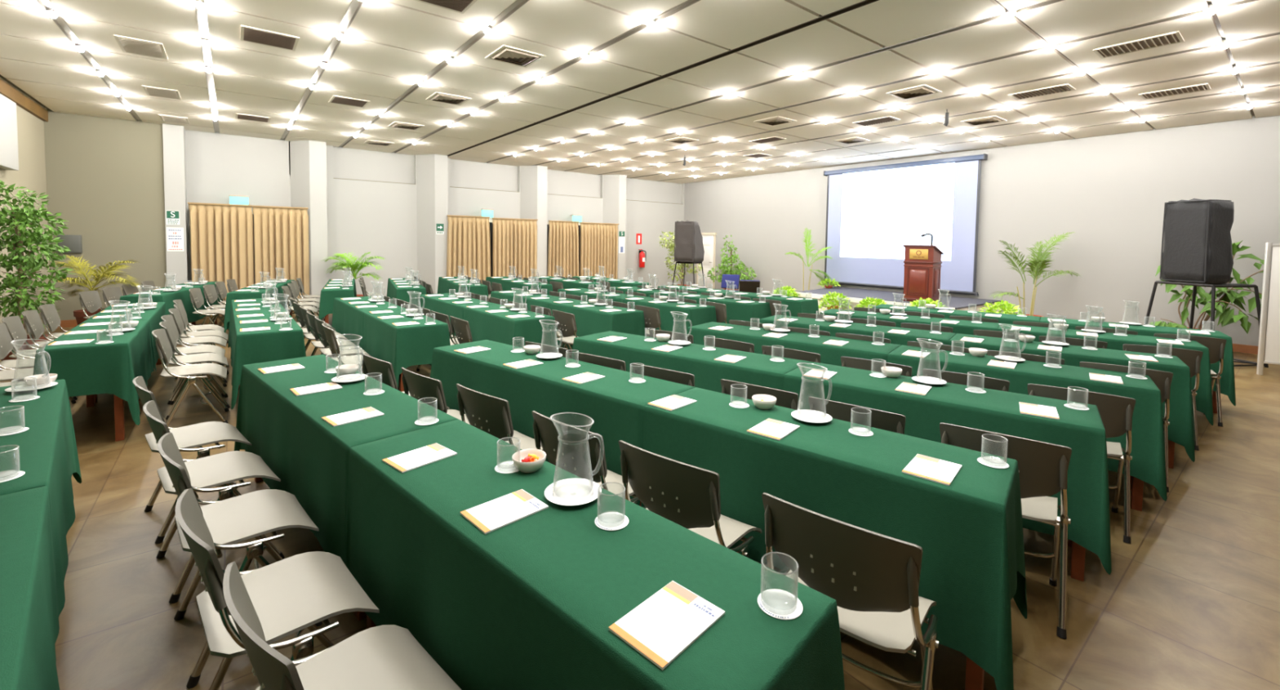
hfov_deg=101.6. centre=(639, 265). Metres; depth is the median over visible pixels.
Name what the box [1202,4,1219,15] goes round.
ceiling spotlight
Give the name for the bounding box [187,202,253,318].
curtain
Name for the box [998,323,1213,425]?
tablecloth
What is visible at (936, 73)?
ceiling spotlight
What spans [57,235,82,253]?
electrical box
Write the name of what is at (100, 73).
ceiling spotlight
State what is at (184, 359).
folding chair
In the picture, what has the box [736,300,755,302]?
notepad
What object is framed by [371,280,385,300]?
glass pitcher
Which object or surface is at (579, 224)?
door
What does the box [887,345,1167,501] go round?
tablecloth
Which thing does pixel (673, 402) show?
notepad
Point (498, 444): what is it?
water glass
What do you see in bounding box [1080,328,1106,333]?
saucer
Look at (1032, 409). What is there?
notepad
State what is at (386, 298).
folding chair
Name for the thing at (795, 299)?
notepad
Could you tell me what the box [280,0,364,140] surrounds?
trim
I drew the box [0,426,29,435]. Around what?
coaster
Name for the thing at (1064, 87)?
ceiling vent
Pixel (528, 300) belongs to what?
tablecloth
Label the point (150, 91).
ceiling vent
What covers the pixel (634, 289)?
tablecloth
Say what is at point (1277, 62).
trim
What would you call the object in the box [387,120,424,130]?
ceiling vent
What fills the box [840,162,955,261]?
picture
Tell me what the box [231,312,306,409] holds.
tablecloth
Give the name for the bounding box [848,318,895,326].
folding chair
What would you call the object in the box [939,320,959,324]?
notepad
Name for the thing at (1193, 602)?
floor
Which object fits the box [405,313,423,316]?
saucer
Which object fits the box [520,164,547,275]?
pillar
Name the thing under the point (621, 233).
safety sign
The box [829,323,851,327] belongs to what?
notepad
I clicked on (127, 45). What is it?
ceiling vent
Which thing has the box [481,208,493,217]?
exit sign
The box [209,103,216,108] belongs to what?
ceiling spotlight
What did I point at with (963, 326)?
tablecloth
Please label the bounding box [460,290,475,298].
folding chair
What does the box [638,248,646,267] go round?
fire extinguisher
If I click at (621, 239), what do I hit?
paper notice
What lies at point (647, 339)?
water glass
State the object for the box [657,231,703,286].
ficus tree
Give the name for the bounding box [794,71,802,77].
ceiling spotlight
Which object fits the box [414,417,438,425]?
coaster
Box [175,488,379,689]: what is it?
folding chair
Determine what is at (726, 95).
ceiling spotlight
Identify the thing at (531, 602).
tablecloth
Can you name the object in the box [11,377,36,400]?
water glass
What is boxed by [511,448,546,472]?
candy bowl
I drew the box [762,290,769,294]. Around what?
candy bowl
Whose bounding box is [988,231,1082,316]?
potted palm
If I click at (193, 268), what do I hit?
glass pitcher
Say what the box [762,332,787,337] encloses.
notepad
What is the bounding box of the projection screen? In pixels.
[823,153,987,295]
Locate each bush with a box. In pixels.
[773,284,799,297]
[817,278,839,288]
[817,291,851,310]
[855,297,886,307]
[906,297,947,307]
[979,299,1024,315]
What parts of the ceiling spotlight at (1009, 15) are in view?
bulb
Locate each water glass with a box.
[0,404,25,431]
[0,444,19,477]
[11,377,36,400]
[96,328,112,343]
[108,321,122,334]
[128,307,140,318]
[133,302,143,312]
[276,311,286,323]
[280,317,291,329]
[325,353,341,372]
[364,372,382,393]
[400,303,408,313]
[413,308,422,319]
[417,397,437,422]
[426,312,435,324]
[497,436,519,468]
[512,337,524,351]
[535,306,543,316]
[565,349,578,364]
[597,481,625,522]
[630,362,644,381]
[644,328,654,341]
[704,335,715,350]
[730,383,746,404]
[750,318,759,328]
[760,551,798,613]
[771,345,783,359]
[808,324,818,337]
[850,407,871,433]
[866,315,875,325]
[871,358,885,375]
[872,331,884,344]
[930,321,941,333]
[951,340,964,355]
[967,371,984,390]
[972,312,982,322]
[981,433,1008,464]
[1004,328,1017,341]
[1045,351,1061,367]
[1050,319,1061,329]
[1066,386,1088,408]
[1083,335,1097,349]
[1115,324,1127,335]
[1128,360,1146,378]
[1143,315,1155,326]
[1156,342,1172,357]
[1177,328,1190,341]
[1201,320,1214,331]
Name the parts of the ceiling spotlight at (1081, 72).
bulb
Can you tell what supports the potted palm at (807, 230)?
on the floor
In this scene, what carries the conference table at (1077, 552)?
on the floor
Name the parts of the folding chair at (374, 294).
seat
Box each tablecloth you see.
[0,378,81,635]
[0,485,59,689]
[32,320,154,425]
[80,302,167,370]
[119,281,223,322]
[223,280,292,332]
[227,297,287,358]
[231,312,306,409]
[234,354,457,566]
[318,278,356,320]
[331,296,406,355]
[346,418,844,689]
[363,309,450,386]
[386,277,426,305]
[417,293,498,337]
[430,339,694,505]
[437,276,488,296]
[463,304,557,347]
[485,275,552,294]
[490,289,577,311]
[531,275,603,288]
[548,299,645,349]
[557,288,645,302]
[571,330,808,392]
[572,275,650,286]
[610,285,694,297]
[621,296,716,336]
[640,386,1026,689]
[657,284,744,296]
[679,293,771,324]
[686,321,901,365]
[728,292,818,316]
[758,314,956,345]
[782,361,1111,574]
[819,308,999,334]
[872,303,1040,324]
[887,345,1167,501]
[948,333,1195,462]
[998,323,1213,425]
[1039,316,1235,405]
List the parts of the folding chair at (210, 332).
backrest, seat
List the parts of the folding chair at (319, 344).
backrest, frame, seat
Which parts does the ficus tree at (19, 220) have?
pot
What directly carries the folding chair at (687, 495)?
on the floor
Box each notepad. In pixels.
[47,338,94,345]
[64,329,105,334]
[79,321,115,326]
[93,315,124,318]
[100,309,131,312]
[111,303,137,306]
[133,292,156,293]
[169,284,190,286]
[234,299,255,302]
[235,307,260,311]
[236,313,263,317]
[237,303,260,306]
[240,319,267,323]
[240,326,270,331]
[257,363,305,373]
[289,382,342,395]
[321,406,384,426]
[340,297,360,299]
[348,301,369,303]
[355,305,377,307]
[369,310,392,313]
[377,315,404,319]
[382,442,457,472]
[391,321,419,325]
[425,293,444,296]
[438,297,457,299]
[452,301,472,303]
[453,346,490,354]
[460,488,548,533]
[466,305,488,307]
[485,309,507,312]
[502,359,543,368]
[505,314,530,318]
[515,293,531,295]
[532,297,547,298]
[553,300,573,302]
[561,372,604,383]
[573,304,594,306]
[597,335,626,342]
[600,308,622,311]
[608,580,724,670]
[626,297,643,299]
[647,394,697,410]
[648,300,667,302]
[651,344,682,351]
[675,304,695,306]
[684,294,697,296]
[707,297,724,299]
[707,325,733,330]
[714,354,746,363]
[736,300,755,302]
[746,417,799,439]
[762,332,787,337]
[777,317,797,321]
[787,297,802,300]
[803,368,836,379]
[822,339,848,346]
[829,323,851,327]
[835,311,854,314]
[887,328,910,334]
[889,306,906,308]
[889,315,908,319]
[894,382,931,395]
[902,349,930,357]
[902,453,962,485]
[937,309,953,312]
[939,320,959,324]
[960,336,984,342]
[985,313,1001,316]
[986,359,1017,368]
[1011,325,1031,330]
[1019,401,1059,419]
[1037,344,1062,351]
[1047,318,1066,322]
[1076,331,1097,337]
[1088,372,1123,384]
[1108,323,1128,327]
[1124,353,1158,361]
[1156,338,1183,344]
[1186,329,1210,334]
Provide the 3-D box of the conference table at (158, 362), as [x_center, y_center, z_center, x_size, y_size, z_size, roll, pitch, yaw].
[-5.440,0.866,5.560,0.438,0.745,1.720,-1,3,-38]
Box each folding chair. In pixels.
[0,323,76,403]
[0,367,33,382]
[0,381,25,386]
[1,315,77,399]
[22,310,53,348]
[39,303,66,338]
[79,290,102,318]
[102,286,122,306]
[121,284,138,295]
[133,376,251,543]
[141,280,155,291]
[142,400,284,603]
[151,328,229,426]
[157,432,322,688]
[159,320,230,408]
[160,314,226,404]
[168,307,228,388]
[173,299,225,365]
[173,303,229,373]
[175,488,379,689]
[189,288,229,342]
[203,284,225,325]
[214,281,227,326]
[222,561,461,689]
[226,279,238,292]
[281,285,318,321]
[287,283,319,322]
[289,297,335,351]
[290,280,323,320]
[293,302,340,357]
[296,278,324,322]
[299,305,350,356]
[306,311,357,348]
[314,315,373,357]
[322,322,362,372]
[360,276,384,296]
[360,284,367,296]
[361,351,449,408]
[380,294,391,302]
[392,297,404,307]
[400,367,470,424]
[404,301,418,369]
[415,305,456,371]
[421,280,427,293]
[425,282,433,293]
[431,310,458,345]
[449,315,472,344]
[456,383,542,450]
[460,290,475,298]
[472,277,490,300]
[474,293,489,302]
[481,280,492,299]
[489,297,506,305]
[491,282,502,291]
[507,301,527,310]
[524,341,569,358]
[529,288,546,294]
[530,305,575,357]
[531,410,639,504]
[536,279,547,283]
[549,280,563,292]
[549,291,564,297]
[551,309,578,351]
[564,293,583,300]
[565,276,578,279]
[573,351,626,371]
[587,286,605,289]
[588,297,608,305]
[595,280,610,288]
[606,288,623,293]
[607,301,646,329]
[618,440,761,557]
[625,291,645,296]
[631,363,694,386]
[634,305,661,337]
[636,285,655,288]
[648,329,693,343]
[650,294,672,299]
[657,287,676,291]
[671,297,696,303]
[676,289,697,293]
[699,301,727,323]
[700,292,724,297]
[702,337,754,352]
[720,378,798,409]
[725,294,751,299]
[728,320,763,328]
[752,297,781,315]
[761,345,820,363]
[761,492,939,689]
[780,326,830,336]
[797,312,839,319]
[808,396,906,434]
[835,333,890,343]
[840,355,912,377]
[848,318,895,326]
[853,306,893,313]
[900,311,944,318]
[900,322,953,333]
[906,341,969,353]
[922,368,1009,391]
[939,422,1071,638]
[949,315,998,323]
[973,329,1032,339]
[986,350,1064,364]
[1013,320,1068,328]
[1027,383,1135,543]
[1039,335,1107,348]
[1075,326,1137,334]
[1079,361,1173,492]
[1123,343,1203,450]
[1154,333,1226,426]
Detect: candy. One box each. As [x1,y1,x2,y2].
[521,455,532,462]
[527,453,539,459]
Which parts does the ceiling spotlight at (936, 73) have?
bulb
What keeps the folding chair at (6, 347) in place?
on the floor
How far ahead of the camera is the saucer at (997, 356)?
3.74 m
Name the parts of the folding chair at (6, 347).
backrest, frame, seat, frame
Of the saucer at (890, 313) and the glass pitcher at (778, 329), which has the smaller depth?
the glass pitcher at (778, 329)
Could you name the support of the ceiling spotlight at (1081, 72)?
attached to the ceiling
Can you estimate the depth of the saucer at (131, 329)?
4.36 m
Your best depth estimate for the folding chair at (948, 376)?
3.16 m
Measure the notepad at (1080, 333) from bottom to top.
0.005 m
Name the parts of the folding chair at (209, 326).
backrest, seat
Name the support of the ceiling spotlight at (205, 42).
attached to the ceiling
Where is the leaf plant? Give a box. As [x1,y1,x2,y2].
[1149,240,1264,333]
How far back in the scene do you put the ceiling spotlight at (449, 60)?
5.72 m
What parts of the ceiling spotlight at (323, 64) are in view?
bulb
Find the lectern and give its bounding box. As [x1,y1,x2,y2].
[901,233,943,302]
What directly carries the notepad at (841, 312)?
on the tablecloth at (963, 326)
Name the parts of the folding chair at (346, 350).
backrest, seat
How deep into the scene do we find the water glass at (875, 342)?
4.30 m
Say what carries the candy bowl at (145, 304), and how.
on the tablecloth at (153, 315)
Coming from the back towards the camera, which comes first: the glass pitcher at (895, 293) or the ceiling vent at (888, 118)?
the ceiling vent at (888, 118)
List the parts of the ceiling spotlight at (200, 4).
bulb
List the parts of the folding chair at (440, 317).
backrest, frame, seat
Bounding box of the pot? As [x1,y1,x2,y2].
[73,308,104,324]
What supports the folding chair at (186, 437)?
on the floor
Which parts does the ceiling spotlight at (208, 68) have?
bulb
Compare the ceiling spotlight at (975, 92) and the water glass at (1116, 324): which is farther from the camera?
the ceiling spotlight at (975, 92)
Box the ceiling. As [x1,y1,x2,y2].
[0,0,1279,183]
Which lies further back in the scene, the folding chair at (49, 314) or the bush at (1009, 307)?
the bush at (1009, 307)
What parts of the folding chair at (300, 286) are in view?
backrest, seat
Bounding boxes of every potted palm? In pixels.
[46,254,142,324]
[322,251,386,296]
[786,228,833,290]
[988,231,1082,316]
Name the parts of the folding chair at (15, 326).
backrest, seat, frame, frame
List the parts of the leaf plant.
stem, stem, stem, stem, stem, stem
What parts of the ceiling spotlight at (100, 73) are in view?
bulb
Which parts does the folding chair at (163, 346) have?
backrest, frame, leg, leg, frame, seat, leg, leg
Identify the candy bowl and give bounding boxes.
[23,373,57,384]
[120,320,138,328]
[142,302,157,306]
[170,286,182,289]
[198,280,208,283]
[265,297,276,302]
[275,311,288,317]
[335,364,358,375]
[371,296,381,299]
[405,308,417,313]
[454,293,463,296]
[504,303,514,308]
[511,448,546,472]
[524,344,540,354]
[588,299,597,303]
[655,333,670,341]
[658,295,667,300]
[714,293,722,297]
[751,394,776,409]
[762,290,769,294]
[762,323,775,330]
[823,315,835,321]
[879,308,890,314]
[880,366,902,377]
[925,303,936,308]
[968,347,987,356]
[1017,334,1035,342]
[1053,323,1068,329]
[1091,316,1105,322]
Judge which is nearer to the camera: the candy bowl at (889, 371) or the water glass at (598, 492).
the water glass at (598, 492)
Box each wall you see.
[0,105,50,334]
[44,108,684,319]
[682,115,1279,346]
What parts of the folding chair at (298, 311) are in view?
backrest, leg, seat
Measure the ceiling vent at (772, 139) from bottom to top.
0.014 m
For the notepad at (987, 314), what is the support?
on the tablecloth at (1006, 318)
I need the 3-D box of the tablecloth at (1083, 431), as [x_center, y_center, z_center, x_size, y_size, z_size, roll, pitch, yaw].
[1.661,1.025,3.018,1.586,0.643,0.581,3,3,37]
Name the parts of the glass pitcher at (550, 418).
handle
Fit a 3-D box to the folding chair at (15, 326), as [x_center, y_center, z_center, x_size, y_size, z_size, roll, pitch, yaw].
[-5.619,0.872,4.917,0.469,0.797,0.492,-1,3,-40]
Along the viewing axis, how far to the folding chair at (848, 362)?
3.52 m
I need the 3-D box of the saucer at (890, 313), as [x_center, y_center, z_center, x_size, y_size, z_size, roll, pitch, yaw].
[2.999,0.573,6.058,0.182,0.016,0.182,3,3,37]
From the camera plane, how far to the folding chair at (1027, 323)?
5.38 m
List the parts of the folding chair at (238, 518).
backrest, leg, frame, leg, seat, frame, leg, leg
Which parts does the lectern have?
panel, moulding, panel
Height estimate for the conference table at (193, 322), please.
0.745 m
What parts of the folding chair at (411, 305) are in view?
backrest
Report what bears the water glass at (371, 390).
on the coaster at (378, 392)
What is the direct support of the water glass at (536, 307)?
on the coaster
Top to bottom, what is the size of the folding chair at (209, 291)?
0.797 m
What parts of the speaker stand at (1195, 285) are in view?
leg, leg, frame, leg, leg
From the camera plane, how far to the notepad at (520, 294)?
7.66 m
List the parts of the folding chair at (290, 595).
backrest, leg, frame, frame, seat, leg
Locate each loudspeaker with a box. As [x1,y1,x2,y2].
[674,220,704,262]
[1160,198,1234,284]
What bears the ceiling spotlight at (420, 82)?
attached to the ceiling
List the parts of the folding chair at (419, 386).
backrest, seat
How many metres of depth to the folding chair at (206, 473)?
2.47 m
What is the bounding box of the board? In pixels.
[1256,242,1279,374]
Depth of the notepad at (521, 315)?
5.52 m
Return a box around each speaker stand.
[672,262,705,286]
[1144,280,1268,367]
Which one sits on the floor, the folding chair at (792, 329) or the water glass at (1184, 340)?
the folding chair at (792, 329)
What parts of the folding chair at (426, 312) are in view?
backrest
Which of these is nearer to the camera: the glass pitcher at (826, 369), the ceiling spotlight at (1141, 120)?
the glass pitcher at (826, 369)
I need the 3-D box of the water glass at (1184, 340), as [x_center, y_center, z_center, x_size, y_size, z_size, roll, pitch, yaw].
[4.853,0.622,4.657,0.082,0.096,0.082,3,3,37]
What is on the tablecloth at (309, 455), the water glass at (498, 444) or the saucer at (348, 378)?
the saucer at (348, 378)
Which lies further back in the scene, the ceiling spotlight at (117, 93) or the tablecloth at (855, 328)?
the ceiling spotlight at (117, 93)
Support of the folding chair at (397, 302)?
on the floor
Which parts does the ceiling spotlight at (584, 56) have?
bulb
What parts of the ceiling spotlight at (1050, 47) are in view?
bulb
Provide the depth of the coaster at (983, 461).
1.96 m
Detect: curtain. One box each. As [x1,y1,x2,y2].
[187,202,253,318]
[252,204,310,312]
[446,214,490,282]
[492,217,537,279]
[547,220,579,277]
[579,222,618,279]
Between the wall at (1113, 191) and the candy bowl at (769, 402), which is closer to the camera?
the candy bowl at (769, 402)
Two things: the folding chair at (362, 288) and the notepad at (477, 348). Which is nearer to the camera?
the notepad at (477, 348)
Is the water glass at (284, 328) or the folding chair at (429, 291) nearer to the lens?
the water glass at (284, 328)
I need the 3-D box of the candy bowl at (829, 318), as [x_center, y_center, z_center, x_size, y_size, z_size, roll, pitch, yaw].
[2.013,0.567,5.536,0.119,0.049,0.119,0,3,-12]
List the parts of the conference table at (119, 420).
leg, leg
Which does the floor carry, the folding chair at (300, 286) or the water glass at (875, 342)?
the folding chair at (300, 286)
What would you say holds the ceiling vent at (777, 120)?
in the ceiling
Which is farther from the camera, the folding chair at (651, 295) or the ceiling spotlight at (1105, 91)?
the folding chair at (651, 295)
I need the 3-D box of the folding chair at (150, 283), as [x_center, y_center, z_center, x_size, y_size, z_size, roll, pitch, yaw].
[-8.005,0.661,8.750,0.469,0.797,0.492,0,3,-26]
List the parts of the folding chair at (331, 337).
backrest, seat, frame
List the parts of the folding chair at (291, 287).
backrest, seat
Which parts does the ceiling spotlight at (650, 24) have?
bulb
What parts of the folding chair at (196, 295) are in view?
backrest, frame, seat, leg, leg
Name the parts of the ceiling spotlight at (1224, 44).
bulb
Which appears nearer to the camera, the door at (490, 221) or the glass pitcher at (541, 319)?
the glass pitcher at (541, 319)
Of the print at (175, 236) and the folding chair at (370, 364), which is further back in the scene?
the print at (175, 236)
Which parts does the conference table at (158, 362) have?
leg, leg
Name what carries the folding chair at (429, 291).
on the floor
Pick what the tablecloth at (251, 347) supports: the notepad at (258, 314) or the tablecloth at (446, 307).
the notepad at (258, 314)
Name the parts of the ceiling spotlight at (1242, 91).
bulb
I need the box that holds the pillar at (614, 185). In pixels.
[602,174,626,279]
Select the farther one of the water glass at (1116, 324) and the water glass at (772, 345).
the water glass at (1116, 324)
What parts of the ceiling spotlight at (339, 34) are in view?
bulb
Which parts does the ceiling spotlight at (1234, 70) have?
bulb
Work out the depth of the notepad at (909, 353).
3.90 m
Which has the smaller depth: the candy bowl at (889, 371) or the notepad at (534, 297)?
the candy bowl at (889, 371)
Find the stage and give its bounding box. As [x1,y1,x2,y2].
[795,286,1000,314]
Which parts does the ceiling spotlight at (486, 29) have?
bulb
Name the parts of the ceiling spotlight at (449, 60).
bulb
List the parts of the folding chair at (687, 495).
frame, backrest, seat, frame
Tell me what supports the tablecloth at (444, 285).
on the conference table
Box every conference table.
[85,394,140,441]
[94,358,161,403]
[191,313,217,324]
[253,477,366,620]
[324,313,333,327]
[366,614,376,629]
[399,367,407,391]
[964,656,984,689]
[1067,538,1085,581]
[1129,475,1143,511]
[1168,440,1174,468]
[1212,390,1217,413]
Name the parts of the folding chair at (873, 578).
frame, backrest, seat, frame, leg, leg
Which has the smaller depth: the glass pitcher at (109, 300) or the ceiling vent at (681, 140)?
the glass pitcher at (109, 300)
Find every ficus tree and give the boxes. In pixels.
[0,179,75,368]
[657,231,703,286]
[706,235,757,290]
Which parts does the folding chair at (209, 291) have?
backrest, frame, seat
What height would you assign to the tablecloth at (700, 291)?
0.626 m
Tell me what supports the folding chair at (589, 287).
on the floor
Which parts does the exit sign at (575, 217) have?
light panel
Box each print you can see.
[167,219,178,224]
[168,229,182,249]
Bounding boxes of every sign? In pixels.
[165,210,179,224]
[229,195,248,204]
[436,223,444,234]
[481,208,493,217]
[570,213,582,222]
[619,231,624,235]
[635,233,641,244]
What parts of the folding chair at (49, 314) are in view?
backrest, frame, seat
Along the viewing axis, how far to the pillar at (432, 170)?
12.37 m
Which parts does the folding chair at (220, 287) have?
backrest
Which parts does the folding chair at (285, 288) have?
backrest, seat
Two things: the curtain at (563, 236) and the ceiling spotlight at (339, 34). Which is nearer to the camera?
the ceiling spotlight at (339, 34)
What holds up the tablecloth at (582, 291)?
on the conference table
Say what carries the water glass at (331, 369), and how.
on the coaster at (328, 371)
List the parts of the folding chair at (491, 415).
frame, backrest, frame, seat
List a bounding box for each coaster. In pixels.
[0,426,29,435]
[0,471,25,482]
[8,395,39,402]
[324,369,337,373]
[363,390,384,395]
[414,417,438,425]
[494,461,519,473]
[564,364,580,367]
[594,511,628,530]
[628,378,645,382]
[728,402,749,408]
[757,588,803,619]
[769,358,784,361]
[848,427,873,435]
[869,373,886,377]
[964,387,986,392]
[977,457,1008,468]
[1064,404,1088,409]
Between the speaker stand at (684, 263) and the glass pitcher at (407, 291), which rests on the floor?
the speaker stand at (684, 263)
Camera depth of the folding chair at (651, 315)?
6.22 m
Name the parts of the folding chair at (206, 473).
backrest, leg, leg, seat, frame, leg, leg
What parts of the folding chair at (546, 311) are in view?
backrest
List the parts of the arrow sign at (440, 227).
plate, plate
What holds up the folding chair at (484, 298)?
on the floor
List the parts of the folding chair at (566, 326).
backrest, seat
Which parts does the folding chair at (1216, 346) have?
backrest, seat, leg, leg, frame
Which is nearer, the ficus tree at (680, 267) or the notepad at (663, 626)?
the notepad at (663, 626)
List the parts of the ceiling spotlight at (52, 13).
bulb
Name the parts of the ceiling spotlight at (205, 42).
bulb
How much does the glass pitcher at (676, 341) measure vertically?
0.252 m
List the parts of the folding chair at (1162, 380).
backrest, leg, frame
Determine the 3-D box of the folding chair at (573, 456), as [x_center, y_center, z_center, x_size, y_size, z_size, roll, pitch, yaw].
[-0.210,1.062,2.430,0.492,0.797,0.469,3,4,41]
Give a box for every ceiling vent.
[113,34,168,59]
[142,84,181,99]
[158,114,189,124]
[235,112,271,122]
[240,24,299,51]
[328,94,369,107]
[363,139,394,146]
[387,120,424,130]
[414,0,477,13]
[426,91,471,105]
[484,44,546,67]
[664,136,698,143]
[742,152,772,158]
[749,136,786,143]
[753,115,796,125]
[833,136,870,144]
[852,115,901,126]
[886,84,942,99]
[960,115,1006,125]
[1007,83,1075,99]
[1093,31,1184,58]
[1138,83,1211,99]
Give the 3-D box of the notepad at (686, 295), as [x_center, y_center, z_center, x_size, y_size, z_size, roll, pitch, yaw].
[0.789,0.462,7.925,0.212,0.005,0.150,-2,4,-44]
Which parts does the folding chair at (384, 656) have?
backrest, frame, seat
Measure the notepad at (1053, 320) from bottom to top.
0.005 m
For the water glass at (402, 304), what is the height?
0.096 m
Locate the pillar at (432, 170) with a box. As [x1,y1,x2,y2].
[416,154,448,293]
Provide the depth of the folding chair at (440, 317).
5.43 m
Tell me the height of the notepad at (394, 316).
0.005 m
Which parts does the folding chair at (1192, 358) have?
backrest, leg, frame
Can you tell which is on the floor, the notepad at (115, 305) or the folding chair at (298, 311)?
the folding chair at (298, 311)
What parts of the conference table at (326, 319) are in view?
leg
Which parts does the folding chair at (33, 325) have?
backrest, frame, seat, frame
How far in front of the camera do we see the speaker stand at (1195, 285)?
7.07 m
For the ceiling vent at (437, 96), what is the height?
0.022 m
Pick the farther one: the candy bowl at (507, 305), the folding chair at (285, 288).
the folding chair at (285, 288)
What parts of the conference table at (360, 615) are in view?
leg, leg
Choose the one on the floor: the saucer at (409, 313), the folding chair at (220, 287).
the folding chair at (220, 287)
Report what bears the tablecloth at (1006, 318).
on the conference table
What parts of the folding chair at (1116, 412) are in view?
backrest, seat, leg, frame, leg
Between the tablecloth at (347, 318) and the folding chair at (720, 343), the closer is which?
the folding chair at (720, 343)
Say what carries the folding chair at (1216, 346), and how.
on the floor
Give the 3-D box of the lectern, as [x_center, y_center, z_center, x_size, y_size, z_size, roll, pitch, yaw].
[5.453,0.045,10.070,0.480,1.310,0.570,-2,4,-42]
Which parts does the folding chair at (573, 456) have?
backrest, seat, frame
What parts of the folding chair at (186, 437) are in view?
backrest, leg, leg, seat, frame, leg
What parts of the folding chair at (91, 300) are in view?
frame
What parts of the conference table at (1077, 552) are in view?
leg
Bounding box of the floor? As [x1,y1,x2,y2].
[0,311,1279,689]
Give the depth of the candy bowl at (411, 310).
5.60 m
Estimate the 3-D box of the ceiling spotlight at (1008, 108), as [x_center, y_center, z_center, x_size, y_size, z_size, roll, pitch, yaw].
[5.217,-2.228,7.388,0.096,0.066,0.096,-1,3,-38]
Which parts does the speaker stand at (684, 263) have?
leg, leg, frame, leg, leg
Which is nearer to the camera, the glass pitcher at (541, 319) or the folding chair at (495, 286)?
the glass pitcher at (541, 319)
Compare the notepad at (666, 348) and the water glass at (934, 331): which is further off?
the water glass at (934, 331)
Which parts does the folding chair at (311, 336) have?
backrest, leg, seat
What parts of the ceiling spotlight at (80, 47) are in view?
bulb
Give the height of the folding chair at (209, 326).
0.797 m
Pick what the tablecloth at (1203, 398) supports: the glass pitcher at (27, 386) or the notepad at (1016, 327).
the notepad at (1016, 327)
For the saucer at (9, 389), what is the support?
on the tablecloth at (49, 456)
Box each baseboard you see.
[57,319,77,328]
[1232,343,1257,354]
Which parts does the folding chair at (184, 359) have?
backrest, frame, frame, leg, seat, leg, leg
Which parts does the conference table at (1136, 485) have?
leg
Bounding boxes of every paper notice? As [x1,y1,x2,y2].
[166,226,184,251]
[618,236,624,253]
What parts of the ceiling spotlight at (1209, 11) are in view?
bulb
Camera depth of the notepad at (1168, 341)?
4.56 m
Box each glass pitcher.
[10,338,51,390]
[108,300,131,330]
[137,284,153,308]
[164,273,176,290]
[193,268,204,284]
[263,281,277,302]
[272,293,290,319]
[336,333,363,380]
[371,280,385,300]
[407,291,423,315]
[511,288,524,310]
[539,319,562,356]
[549,412,604,497]
[595,284,608,304]
[670,311,692,343]
[773,302,791,330]
[796,362,831,419]
[836,297,853,321]
[892,293,905,315]
[916,337,947,382]
[998,323,1026,359]
[1045,313,1066,344]
[1084,305,1104,331]
[1121,300,1139,324]
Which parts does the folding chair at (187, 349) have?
backrest, leg, frame, seat, leg, leg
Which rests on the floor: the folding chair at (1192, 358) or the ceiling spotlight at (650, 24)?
the folding chair at (1192, 358)
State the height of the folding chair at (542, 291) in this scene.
0.797 m
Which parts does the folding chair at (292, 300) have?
backrest, seat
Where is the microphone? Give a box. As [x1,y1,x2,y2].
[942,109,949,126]
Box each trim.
[0,0,1254,127]
[0,79,48,121]
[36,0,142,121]
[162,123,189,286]
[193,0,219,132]
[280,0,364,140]
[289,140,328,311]
[338,0,528,147]
[391,0,700,153]
[447,0,879,156]
[485,0,1063,163]
[532,0,1257,165]
[562,31,1279,171]
[598,61,1279,174]
[631,84,1279,177]
[657,101,1279,181]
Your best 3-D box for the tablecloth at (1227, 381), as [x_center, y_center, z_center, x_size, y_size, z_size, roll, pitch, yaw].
[5.142,0.957,5.521,1.498,0.640,0.569,3,3,39]
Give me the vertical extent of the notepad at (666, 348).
0.005 m
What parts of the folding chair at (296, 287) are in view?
backrest, seat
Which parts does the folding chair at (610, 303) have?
backrest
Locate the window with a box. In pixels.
[0,93,18,170]
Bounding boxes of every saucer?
[4,382,57,391]
[105,328,135,332]
[133,306,156,309]
[262,301,279,303]
[270,317,292,321]
[331,373,368,382]
[369,299,385,302]
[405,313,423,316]
[510,307,525,311]
[536,352,562,359]
[544,478,601,505]
[667,340,690,345]
[770,328,790,332]
[791,409,832,422]
[834,320,853,323]
[889,312,906,315]
[911,376,946,384]
[935,306,951,309]
[994,355,1025,361]
[1041,340,1069,346]
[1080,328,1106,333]
[1118,321,1141,324]
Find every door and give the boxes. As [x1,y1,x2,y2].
[189,212,254,284]
[488,219,493,276]
[546,222,580,275]
[696,232,716,288]
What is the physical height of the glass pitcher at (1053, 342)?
0.252 m
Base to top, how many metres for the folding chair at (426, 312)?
0.797 m
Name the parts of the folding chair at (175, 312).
backrest, frame, seat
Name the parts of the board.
post, rail, panel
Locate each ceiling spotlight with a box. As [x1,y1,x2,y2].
[44,8,60,17]
[74,44,87,52]
[95,69,106,76]
[113,90,121,96]
[124,105,133,110]
[192,0,207,9]
[199,37,211,46]
[204,65,213,72]
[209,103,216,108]
[212,115,218,120]
[307,83,315,88]
[318,61,328,68]
[333,31,345,39]
[416,80,424,86]
[444,56,453,63]
[481,25,492,34]
[497,95,505,101]
[534,76,542,83]
[580,52,589,60]
[644,18,655,27]
[724,92,730,97]
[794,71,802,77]
[847,90,854,95]
[932,70,942,76]
[972,89,981,95]
[1002,9,1016,19]
[1004,105,1012,110]
[1044,43,1057,51]
[1076,68,1087,75]
[1101,88,1111,94]
[1122,105,1131,110]
[1138,117,1146,122]
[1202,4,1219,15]
[1217,40,1232,48]
[1228,66,1241,73]
[1237,87,1248,93]
[1244,103,1253,109]
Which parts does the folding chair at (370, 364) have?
backrest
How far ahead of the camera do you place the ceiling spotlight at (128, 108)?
8.12 m
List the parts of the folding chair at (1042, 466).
backrest, seat, leg, leg, frame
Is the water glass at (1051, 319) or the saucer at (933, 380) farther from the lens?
the water glass at (1051, 319)
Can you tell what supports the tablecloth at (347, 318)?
on the conference table

